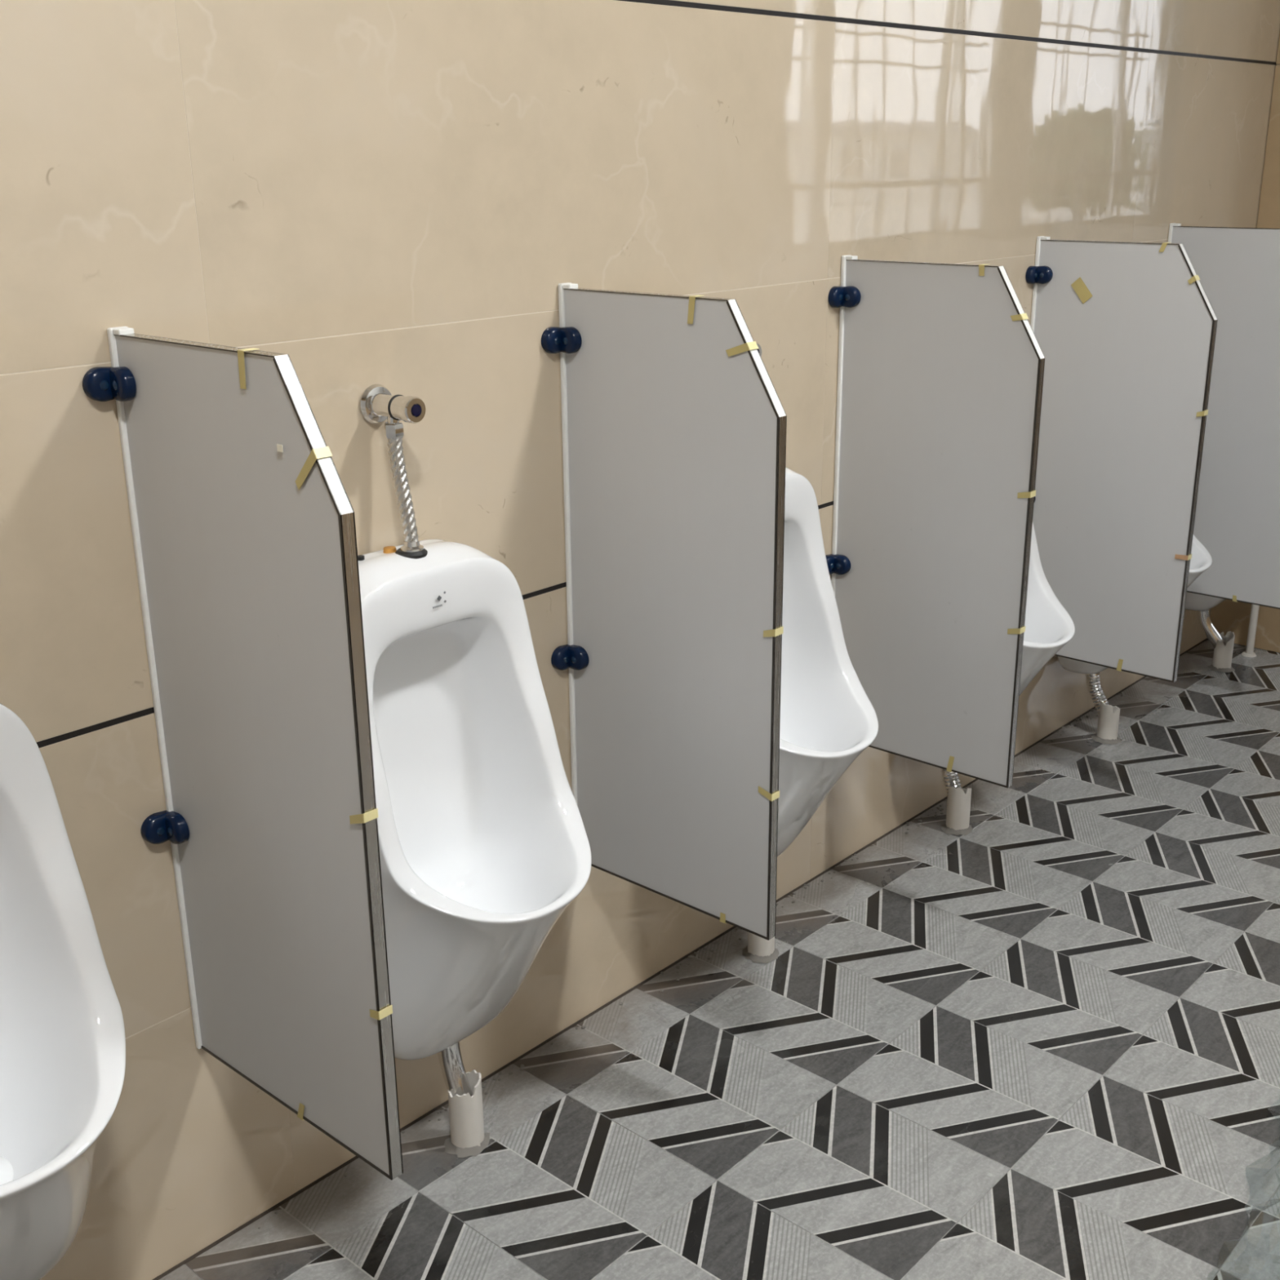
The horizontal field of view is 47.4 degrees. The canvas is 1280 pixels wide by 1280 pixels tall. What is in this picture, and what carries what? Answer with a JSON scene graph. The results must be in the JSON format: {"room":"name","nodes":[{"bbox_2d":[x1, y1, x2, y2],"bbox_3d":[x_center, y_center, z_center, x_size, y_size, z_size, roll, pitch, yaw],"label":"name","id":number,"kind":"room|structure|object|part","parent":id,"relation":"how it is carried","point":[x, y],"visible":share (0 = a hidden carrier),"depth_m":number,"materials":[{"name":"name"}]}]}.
{"room":"public restroom","nodes":[
{"label":"public restroom","id":0,"kind":"room"},
{"bbox_2d":[0,0,1279,1279],"bbox_3d":[1.635,-1.320,4.003,0.200,2.900,11.800,15,24,40],"label":"wall","id":1,"kind":"structure","parent":0,"point":[400,196],"depth_m":1.95,"materials":[{"name":"tile"}]},
{"bbox_2d":[0,702,125,1279],"bbox_3d":[-0.683,0.416,1.457,0.306,0.732,0.323,15,24,40],"label":"urinal","id":2,"kind":"object","parent":1,"relation":"attached to","point":[63,1038],"visible":1,"depth_m":1.53,"materials":[{"name":"white ceramic"}]},
{"bbox_2d":[82,326,403,1180],"bbox_3d":[-0.432,0.134,1.594,0.393,0.908,0.058,15,24,40],"label":"privacy screen","id":3,"kind":"object","parent":1,"relation":"attached to","point":[242,513],"visible":1,"depth_m":1.58,"materials":[{"name":"grey laminate"}]},
{"bbox_3d":[-0.456,-0.303,1.492,0.302,0.001,0.016,15,24,40],"label":"trim","id":4,"kind":"part","parent":3,"relation":"part of","materials":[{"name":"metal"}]},
{"bbox_3d":[-0.311,-0.196,1.391,0.087,0.142,0.016,15,24,40],"label":"chamfer trim","id":5,"kind":"part","parent":3,"relation":"part of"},
{"bbox_3d":[-0.275,0.239,1.506,0.001,0.758,0.016,15,24,40],"label":"trim","id":6,"kind":"part","parent":3,"relation":"part of","materials":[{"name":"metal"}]},
{"bbox_2d":[35,501,833,747],"bbox_3d":[1.712,-0.745,4.128,0.009,0.008,11.800,15,24,40],"label":"trim","id":7,"kind":"structure","parent":1,"relation":"attached to","point":[46,742],"depth_m":1.69,"materials":[{"name":"black metal"}]},
{"bbox_2d":[357,538,591,1060],"bbox_3d":[-0.221,0.248,1.942,0.306,0.733,0.323,15,24,40],"label":"urinal","id":8,"kind":"object","parent":1,"relation":"attached to","point":[484,846],"visible":0.77,"depth_m":1.98,"materials":[{"name":"white ceramic"}]},
{"bbox_2d":[360,383,425,551],"bbox_3d":[-0.308,-0.219,1.868,0.084,0.210,0.051,15,24,40],"label":"valve","id":9,"kind":"object","parent":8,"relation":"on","point":[377,404],"visible":1,"depth_m":1.85,"materials":[{"name":"silver metal"}]},
{"bbox_3d":[-0.314,-0.280,1.852,0.015,0.014,0.015,15,24,40],"label":"outlet stem","id":10,"kind":"part","parent":9,"relation":"part of","materials":[{"name":"silver metal"}]},
{"bbox_2d":[432,591,446,608],"bbox_3d":[-0.258,-0.052,1.873,0.001,0.019,0.023,15,24,40],"label":"print","id":11,"kind":"object","parent":8,"relation":"attached to","point":[439,597],"depth_m":1.87},
{"bbox_2d":[541,282,786,940],"bbox_3d":[0.029,-0.033,2.079,0.393,0.908,0.058,15,24,40],"label":"privacy screen","id":12,"kind":"object","parent":1,"relation":"attached to","point":[674,418],"visible":0.97,"depth_m":2.07,"materials":[{"name":"grey laminate"}]},
{"bbox_3d":[0.006,-0.469,1.977,0.302,0.001,0.016,15,24,40],"label":"trim","id":13,"kind":"part","parent":12,"relation":"part of","materials":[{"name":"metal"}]},
{"bbox_3d":[0.150,-0.363,1.876,0.087,0.142,0.016,15,24,40],"label":"chamfer trim","id":14,"kind":"part","parent":12,"relation":"part of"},
{"bbox_3d":[0.187,0.072,1.991,0.001,0.758,0.016,15,24,40],"label":"trim","id":15,"kind":"part","parent":12,"relation":"part of","materials":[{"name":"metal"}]},
{"bbox_2d":[152,638,1208,1279],"bbox_3d":[-0.271,0.701,2.272,0.009,0.002,5.840,15,24,40],"label":"trim","id":16,"kind":"structure","parent":1,"relation":"attached to","point":[500,1069],"depth_m":2.43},
{"bbox_2d":[755,342,761,356],"bbox_3d":[0.154,-0.386,2.353,0.084,0.210,0.051,15,24,40],"label":"valve","id":17,"kind":"object","parent":1,"relation":"attached to","point":[759,348],"visible":0.02,"depth_m":2.31,"materials":[{"name":"metal"}]},
{"bbox_2d":[777,466,878,857],"bbox_3d":[0.243,0.082,2.429,0.306,0.732,0.323,15,24,40],"label":"urinal","id":18,"kind":"object","parent":1,"relation":"attached to","point":[828,718],"visible":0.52,"depth_m":2.49,"materials":[{"name":"white ceramic"}]},
{"bbox_2d":[825,254,1044,787],"bbox_3d":[0.499,-0.202,2.572,0.393,0.908,0.058,15,24,40],"label":"privacy screen","id":19,"kind":"object","parent":1,"relation":"attached to","point":[940,370],"visible":0.94,"depth_m":2.56,"materials":[{"name":"grey laminate"}]},
{"bbox_3d":[0.476,-0.639,2.470,0.302,0.001,0.016,15,24,40],"label":"trim","id":20,"kind":"part","parent":19,"relation":"part of","materials":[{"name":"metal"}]},
{"bbox_3d":[0.621,-0.533,2.369,0.087,0.142,0.016,15,24,40],"label":"chamfer trim","id":21,"kind":"part","parent":19,"relation":"part of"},
{"bbox_3d":[0.657,-0.098,2.485,0.001,0.758,0.016,15,24,40],"label":"trim","id":22,"kind":"part","parent":19,"relation":"part of","materials":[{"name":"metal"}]},
{"bbox_2d":[616,0,1276,65],"bbox_3d":[1.703,-1.528,3.867,0.009,0.008,11.800,15,24,40],"label":"trim","id":23,"kind":"structure","parent":1,"relation":"attached to","point":[668,2],"depth_m":2.57,"materials":[{"name":"black metal"}]},
{"bbox_2d":[1018,523,1075,696],"bbox_3d":[0.718,-0.090,2.928,0.306,0.732,0.323,15,24,40],"label":"urinal","id":24,"kind":"object","parent":1,"relation":"attached to","point":[1049,626],"visible":0.21,"depth_m":2.96,"materials":[{"name":"white ceramic"}]},
{"bbox_2d":[1025,235,1217,682],"bbox_3d":[0.980,-0.376,3.077,0.393,0.908,0.058,15,24,40],"label":"privacy screen","id":25,"kind":"object","parent":1,"relation":"attached to","point":[1125,332],"visible":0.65,"depth_m":3.06,"materials":[{"name":"grey laminate"}]},
{"bbox_3d":[0.957,-0.813,2.975,0.302,0.001,0.016,15,24,40],"label":"trim","id":26,"kind":"part","parent":25,"relation":"part of","materials":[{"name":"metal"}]},
{"bbox_3d":[1.137,-0.271,2.989,0.001,0.758,0.016,15,24,40],"label":"trim","id":27,"kind":"part","parent":25,"relation":"part of","materials":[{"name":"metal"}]},
{"bbox_3d":[1.101,-0.706,2.874,0.087,0.142,0.016,15,24,40],"label":"chamfer trim","id":28,"kind":"part","parent":25,"relation":"part of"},
{"bbox_2d":[1057,534,1212,674],"bbox_3d":[1.184,-0.258,3.417,0.306,0.732,0.323,15,24,40],"label":"urinal","id":29,"kind":"object","parent":1,"relation":"attached to","point":[1201,561],"visible":0.12,"depth_m":3.44,"materials":[{"name":"white ceramic"}]},
{"bbox_2d":[1184,591,1226,610],"bbox_3d":[1.634,-0.420,3.890,0.306,0.732,0.323,15,24,40],"label":"urinal","id":30,"kind":"object","parent":1,"relation":"attached to","point":[1194,602],"visible":0.02,"depth_m":3.96,"materials":[{"name":"white ceramic"}]},
{"bbox_2d":[1167,222,1279,608],"bbox_3d":[1.431,-0.539,3.551,0.392,0.908,0.058,15,24,40],"label":"privacy screen","id":31,"kind":"object","parent":1,"relation":"attached to","point":[1237,514],"visible":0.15,"depth_m":3.53,"materials":[{"name":"grey laminate"}]},
{"bbox_3d":[1.408,-0.976,3.449,0.302,0.001,0.016,15,24,40],"label":"trim","id":32,"kind":"part","parent":31,"relation":"part of","materials":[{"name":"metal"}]},
{"bbox_2d":[159,639,1279,1279],"bbox_3d":[2.623,0.276,3.612,2.620,0.100,11.800,15,24,40],"label":"floor","id":33,"kind":"structure","parent":0,"point":[1041,1041],"depth_m":2.28,"materials":[{"name":"grey tile"}]},
{"bbox_2d":[437,1041,489,1157],"bbox_3d":[-0.257,0.663,2.123,0.070,0.167,0.070,-3,19,-6],"label":"drain pipe","id":34,"kind":"object","parent":33,"relation":"on","point":[468,1137],"visible":0.94,"depth_m":2.11,"materials":[{"name":"white plastic"}]},
{"bbox_2d":[742,932,779,963],"bbox_3d":[0.218,0.491,2.622,0.070,0.167,0.073,-4,19,-10],"label":"drain pipe","id":35,"kind":"object","parent":33,"relation":"on","point":[758,949],"visible":0.16,"depth_m":2.62,"materials":[{"name":"white plastic"}]},
{"bbox_2d":[940,768,973,835],"bbox_3d":[0.674,0.325,3.106,0.080,0.167,0.071,15,24,40],"label":"drain pipe","id":36,"kind":"object","parent":33,"relation":"on","point":[958,801],"visible":0.76,"depth_m":3.09,"materials":[{"name":"white plastic"}]},
{"bbox_2d":[1085,672,1122,744],"bbox_3d":[1.139,0.163,3.576,0.105,0.167,0.070,15,24,40],"label":"drain pipe","id":37,"kind":"object","parent":33,"relation":"on","point":[1108,715],"visible":0.96,"depth_m":3.56,"materials":[{"name":"white plastic"}]},
{"bbox_2d":[1196,609,1235,672],"bbox_3d":[1.609,-0.004,4.060,0.116,0.168,0.073,15,24,40],"label":"drain pipe","id":38,"kind":"object","parent":33,"relation":"on","point":[1223,646],"visible":0.99,"depth_m":4.04,"materials":[{"name":"white plastic"}]},
{"bbox_2d":[1206,1108,1279,1278],"bbox_3d":[1.048,0.742,1.943,0.446,0.100,0.697,11,22,31],"label":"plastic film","id":39,"kind":"object","parent":33,"relation":"on","point":[1273,1151],"visible":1,"depth_m":2.07,"materials":[{"name":"clear plastic"}]},
{"bbox_2d":[1241,604,1259,657],"bbox_3d":[1.691,-0.195,4.151,0.184,0.472,0.040,15,24,40],"label":"drain pipe","id":40,"kind":"object","parent":33,"relation":"on","point":[1249,652],"visible":0.27,"depth_m":4.15,"materials":[{"name":"white plastic"}]},
{"bbox_2d":[1209,33,1279,653],"bbox_3d":[1.846,-1.339,3.896,0.259,2.801,0.260,15,24,40],"label":"wall","id":41,"kind":"structure","parent":0,"point":[1228,615],"depth_m":4.16,"materials":[{"name":"tile"}]}
]}

